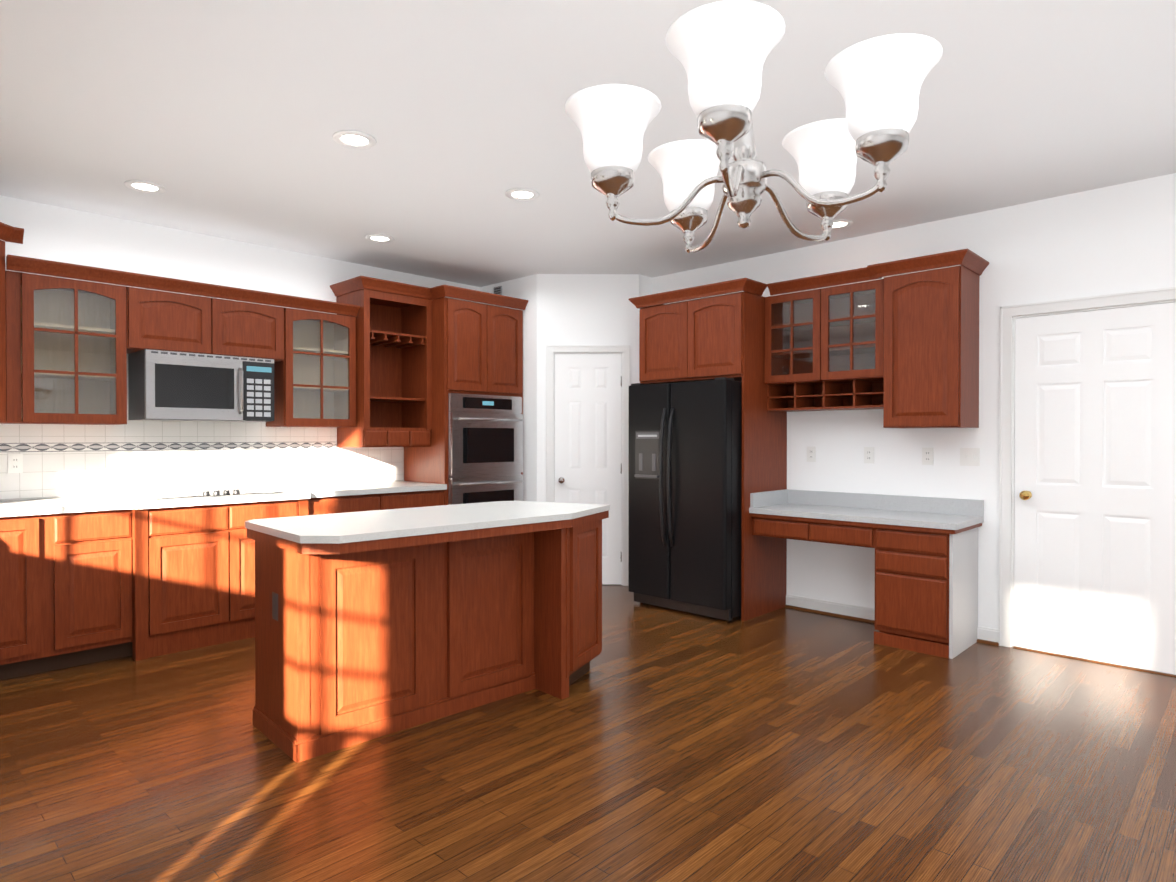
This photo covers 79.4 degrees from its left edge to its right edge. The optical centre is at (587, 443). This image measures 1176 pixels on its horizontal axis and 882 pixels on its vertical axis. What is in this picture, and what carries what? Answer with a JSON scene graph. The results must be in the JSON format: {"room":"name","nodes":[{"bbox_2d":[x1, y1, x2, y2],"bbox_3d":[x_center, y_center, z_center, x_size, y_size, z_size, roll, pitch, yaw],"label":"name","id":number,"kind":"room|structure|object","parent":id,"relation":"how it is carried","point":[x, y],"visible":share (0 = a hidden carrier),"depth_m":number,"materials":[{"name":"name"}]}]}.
{"room":"kitchen","nodes":[
{"label":"kitchen","id":0,"kind":"room"},
{"bbox_2d":[0,195,543,501],"bbox_3d":[-2.395,-0.110,5.336,0.100,2.710,5.460,0,1,44],"label":"wall","id":1,"kind":"structure","parent":0,"point":[51,233],"depth_m":5.02,"materials":[{"name":"white paint"}]},
{"bbox_2d":[0,222,23,422],"bbox_3d":[-3.522,-0.648,3.457,0.868,1.075,1.229,0,1,44],"label":"upper cabinet","id":2,"kind":"object","parent":1,"relation":"attached to","point":[8,233],"visible":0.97,"depth_m":3.89,"materials":[{"name":"brown wood"}]},
{"bbox_2d":[108,283,287,366],"bbox_3d":[-2.613,-0.775,4.784,0.339,0.380,0.978,0,1,44],"label":"upper cabinet","id":3,"kind":"object","parent":1,"relation":"attached to","point":[139,319],"depth_m":4.60,"materials":[{"name":"brown wood"}]},
{"bbox_2d":[128,349,273,421],"bbox_3d":[-2.570,-0.367,4.747,0.437,0.430,0.780,0,1,44],"label":"microwave","id":4,"kind":"object","parent":3,"relation":"attached to","point":[172,386],"visible":1,"depth_m":4.58,"materials":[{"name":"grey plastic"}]},
{"bbox_2d":[0,354,403,500],"bbox_3d":[-2.918,-0.124,4.706,0.016,0.916,3.846,0,1,44],"label":"tile backsplash","id":5,"kind":"structure","parent":1,"relation":"attached to","point":[49,461],"depth_m":4.82,"materials":[{"name":"white tile"}]},
{"bbox_2d":[494,286,501,294],"bbox_3d":[-0.828,-1.388,6.502,0.110,0.100,0.013,0,1,44],"label":"air vent","id":6,"kind":"object","parent":1,"relation":"in","point":[498,290],"visible":0.71,"depth_m":6.49,"materials":[{"name":"grey metal"}]},
{"bbox_2d":[0,584,1175,881],"bbox_3d":[1.292,1.318,2.220,9.950,0.100,6.500,0,1,44],"label":"floor","id":7,"kind":"structure","parent":0,"point":[668,744],"depth_m":2.71,"materials":[{"name":"brown wood"}]},
{"bbox_2d":[0,521,3,679],"bbox_3d":[-3.527,0.823,3.345,1.032,0.876,1.045,0,1,44],"label":"base cabinet","id":8,"kind":"object","parent":7,"relation":"on","point":[1,522],"depth_m":3.68,"materials":[{"name":"brown wood"}]},
{"bbox_2d":[0,517,51,679],"bbox_3d":[-3.249,0.818,3.925,0.629,0.876,0.306,0,1,44],"label":"base cabinet","id":9,"kind":"object","parent":7,"relation":"on","point":[27,540],"depth_m":3.77,"materials":[{"name":"brown wood"}]},
{"bbox_2d":[52,513,119,670],"bbox_3d":[-3.004,0.816,4.180,0.629,0.876,0.401,0,1,44],"label":"base cabinet","id":10,"kind":"object","parent":7,"relation":"on","point":[87,580],"depth_m":3.95,"materials":[{"name":"brown wood"}]},
{"bbox_2d":[116,505,243,660],"bbox_3d":[-2.671,0.814,4.490,0.679,0.876,0.633,0,1,44],"label":"base cabinet","id":11,"kind":"object","parent":7,"relation":"on","point":[182,570],"depth_m":4.24,"materials":[{"name":"brown wood"}]},
{"bbox_2d":[0,481,446,516],"bbox_3d":[-2.541,0.357,4.341,1.068,0.040,3.852,0,1,44],"label":"countertop","id":12,"kind":"structure","parent":11,"relation":"on","point":[52,507],"depth_m":4.34,"materials":[{"name":"white stone"}]},
{"bbox_2d":[132,488,284,499],"bbox_3d":[-2.491,0.317,4.669,0.520,0.034,0.770,0,1,44],"label":"cooktop","id":13,"kind":"object","parent":12,"relation":"in","point":[200,494],"visible":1,"depth_m":4.56,"materials":[{"name":"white glass"}]},
{"bbox_2d":[244,497,319,638],"bbox_3d":[-2.314,0.811,4.862,0.679,0.876,0.637,0,1,44],"label":"base cabinet","id":14,"kind":"object","parent":7,"relation":"on","point":[254,509],"depth_m":4.55,"materials":[{"name":"brown wood"}]},
{"bbox_2d":[320,493,391,513],"bbox_3d":[-1.939,0.808,5.288,0.629,0.876,0.632,0,1,44],"label":"base cabinet","id":15,"kind":"object","parent":7,"relation":"on","point":[382,501],"depth_m":5.10,"materials":[{"name":"brown wood"}]},
{"bbox_2d":[392,489,444,508],"bbox_3d":[-1.584,0.806,5.657,0.629,0.876,0.636,0,1,44],"label":"base cabinet","id":16,"kind":"object","parent":7,"relation":"on","point":[399,500],"depth_m":5.48,"materials":[{"name":"brown wood"}]},
{"bbox_2d":[247,513,608,762],"bbox_3d":[-0.670,0.816,3.478,0.842,0.887,1.720,0,1,44],"label":"kitchen island","id":17,"kind":"object","parent":7,"relation":"on","point":[371,625],"depth_m":3.15,"materials":[{"name":"brown wood"}]},
{"bbox_2d":[245,501,609,544],"bbox_3d":[-0.669,0.358,3.476,0.854,0.029,1.734,0,1,44],"label":"island countertop","id":18,"kind":"structure","parent":17,"relation":"on","point":[324,529],"depth_m":3.21,"materials":[{"name":"white stone"}]},
{"bbox_2d":[400,285,527,504],"bbox_3d":[-1.075,-0.008,6.180,0.629,2.496,0.828,0,1,44],"label":"tall cabinet","id":19,"kind":"object","parent":7,"relation":"on","point":[448,345],"depth_m":5.85,"materials":[{"name":"brown wood"}]},
{"bbox_2d":[448,393,522,504],"bbox_3d":[-0.827,0.214,5.944,0.096,1.243,0.758,0,1,44],"label":"wall oven","id":20,"kind":"object","parent":19,"relation":"in","point":[485,448],"visible":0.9,"depth_m":5.91,"materials":[{"name":"silver metal"}]},
{"bbox_2d":[628,377,741,620],"bbox_3d":[0.874,0.393,5.411,0.881,1.702,0.861,0,1,44],"label":"refrigerator","id":21,"kind":"object","parent":7,"relation":"on","point":[685,506],"visible":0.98,"depth_m":5.07,"materials":[{"name":"black metal"}]},
{"bbox_2d":[749,489,983,658],"bbox_3d":[1.815,0.802,4.733,1.354,0.895,0.543,0,1,44],"label":"desk","id":22,"kind":"object","parent":7,"relation":"on","point":[926,575],"visible":1,"depth_m":4.36,"materials":[{"name":"brown wood"}]},
{"bbox_2d":[0,0,1175,286],"bbox_3d":[1.292,-1.492,2.200,9.950,0.100,6.500,0,1,44],"label":"ceiling","id":23,"kind":"structure","parent":0,"point":[224,118],"depth_m":3.15,"materials":[{"name":"white paint"}]},
{"bbox_2d":[124,180,165,192],"bbox_3d":[-2.502,-1.449,4.002,0.200,0.009,0.200,0,1,44],"label":"recessed light","id":24,"kind":"object","parent":23,"relation":"in","point":[144,186],"visible":0.96,"depth_m":4.00,"materials":[{"name":"white"}]},
{"bbox_2d":[332,130,376,148],"bbox_3d":[-1.111,-1.445,3.372,0.200,0.009,0.200,0,1,44],"label":"recessed light","id":25,"kind":"object","parent":23,"relation":"in","point":[354,139],"visible":0.98,"depth_m":3.37,"materials":[{"name":"white"}]},
{"bbox_2d":[365,234,393,242],"bbox_3d":[-1.480,-1.457,5.037,0.200,0.009,0.200,0,1,44],"label":"recessed light","id":26,"kind":"object","parent":23,"relation":"in","point":[380,238],"visible":1,"depth_m":5.03,"materials":[{"name":"white"}]},
{"bbox_2d":[505,188,538,200],"bbox_3d":[-0.383,-1.450,4.129,0.200,0.009,0.200,0,1,44],"label":"recessed light","id":27,"kind":"object","parent":23,"relation":"in","point":[523,194],"visible":0.98,"depth_m":4.12,"materials":[{"name":"white"}]},
{"bbox_2d":[565,0,942,252],"bbox_3d":[0.321,-0.926,1.367,0.663,1.017,0.670,0,1,44],"label":"chandelier","id":28,"kind":"object","parent":23,"relation":"hanging from","point":[720,50],"visible":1,"depth_m":1.24,"materials":[{"name":"white glass"}]},
{"bbox_2d":[832,219,852,228],"bbox_3d":[1.656,-1.454,4.707,0.200,0.009,0.200,0,1,44],"label":"recessed light","id":29,"kind":"object","parent":23,"relation":"in","point":[841,223],"visible":0.6,"depth_m":4.69,"materials":[{"name":"white"}]},
{"bbox_2d":[544,173,1175,628],"bbox_3d":[2.989,-0.100,4.033,9.830,2.710,0.120,0,1,44],"label":"wall","id":30,"kind":"structure","parent":0,"point":[1114,239],"depth_m":4.63,"materials":[{"name":"white paint"}]},
{"bbox_2d":[546,345,629,585],"bbox_3d":[-0.006,0.194,6.166,0.560,2.090,0.540,0,1,44],"label":"door frame","id":31,"kind":"structure","parent":30,"relation":"attached to","point":[551,350],"depth_m":6.15,"materials":[{"name":"white wood"}]},
{"bbox_2d":[555,354,621,583],"bbox_3d":[-0.004,0.227,6.176,0.444,2.008,0.458,0,1,44],"label":"pantry door","id":32,"kind":"structure","parent":30,"relation":"in","point":[588,466],"depth_m":6.17,"materials":[{"name":"white paint"}]},
{"bbox_2d":[637,290,680,383],"bbox_3d":[0.810,-0.807,5.627,0.518,0.669,0.629,0,1,44],"label":"upper cabinet","id":33,"kind":"object","parent":30,"relation":"attached to","point":[657,318],"depth_m":5.45,"materials":[{"name":"brown wood"}]},
{"bbox_2d":[677,278,788,384],"bbox_3d":[1.100,-0.805,5.347,0.518,0.669,0.629,0,1,44],"label":"upper cabinet","id":34,"kind":"object","parent":30,"relation":"attached to","point":[743,337],"depth_m":5.10,"materials":[{"name":"brown wood"}]},
{"bbox_2d":[807,447,815,461],"bbox_3d":[1.656,0.081,5.252,0.070,0.114,0.008,0,1,44],"label":"outlet","id":35,"kind":"object","parent":30,"relation":"attached to","point":[811,451],"depth_m":5.25,"materials":[{"name":"white plastic"}]},
{"bbox_2d":[785,594,874,623],"bbox_3d":[1.818,1.200,5.089,0.869,0.095,0.031,0,1,44],"label":"baseboard","id":36,"kind":"structure","parent":30,"relation":"attached to","point":[853,612],"depth_m":5.14,"materials":[{"name":"white"}]},
{"bbox_2d":[864,447,873,463],"bbox_3d":[1.966,0.083,4.954,0.070,0.114,0.008,0,1,44],"label":"outlet","id":37,"kind":"object","parent":30,"relation":"attached to","point":[868,451],"depth_m":4.95,"materials":[{"name":"white plastic"}]},
{"bbox_2d":[869,249,980,427],"bbox_3d":[2.149,-0.616,4.508,0.515,1.034,0.389,0,1,44],"label":"upper cabinet","id":38,"kind":"object","parent":30,"relation":"attached to","point":[902,351],"depth_m":4.35,"materials":[{"name":"brown wood"}]},
{"bbox_2d":[922,448,933,464],"bbox_3d":[2.247,0.085,4.684,0.070,0.114,0.008,0,1,44],"label":"outlet","id":39,"kind":"object","parent":30,"relation":"attached to","point":[927,453],"depth_m":4.68,"materials":[{"name":"white plastic"}]},
{"bbox_2d":[960,448,979,465],"bbox_3d":[2.429,0.086,4.505,0.115,0.114,0.015,0,1,44],"label":"light switch","id":40,"kind":"object","parent":30,"relation":"attached to","point":[969,456],"depth_m":4.51,"materials":[{"name":"white plastic"}]},
{"bbox_2d":[998,287,1175,676],"bbox_3d":[2.923,0.207,4.097,0.940,2.095,0.122,0,1,44],"label":"door frame","id":41,"kind":"structure","parent":30,"relation":"attached to","point":[1009,315],"depth_m":4.34,"materials":[{"name":"white wood"}]},
{"bbox_2d":[1014,302,1175,674],"bbox_3d":[2.887,0.243,4.059,0.782,2.008,0.106,0,1,44],"label":"hall door","id":42,"kind":"structure","parent":30,"relation":"in","point":[1095,500],"depth_m":4.05,"materials":[{"name":"white paint"}]}
]}

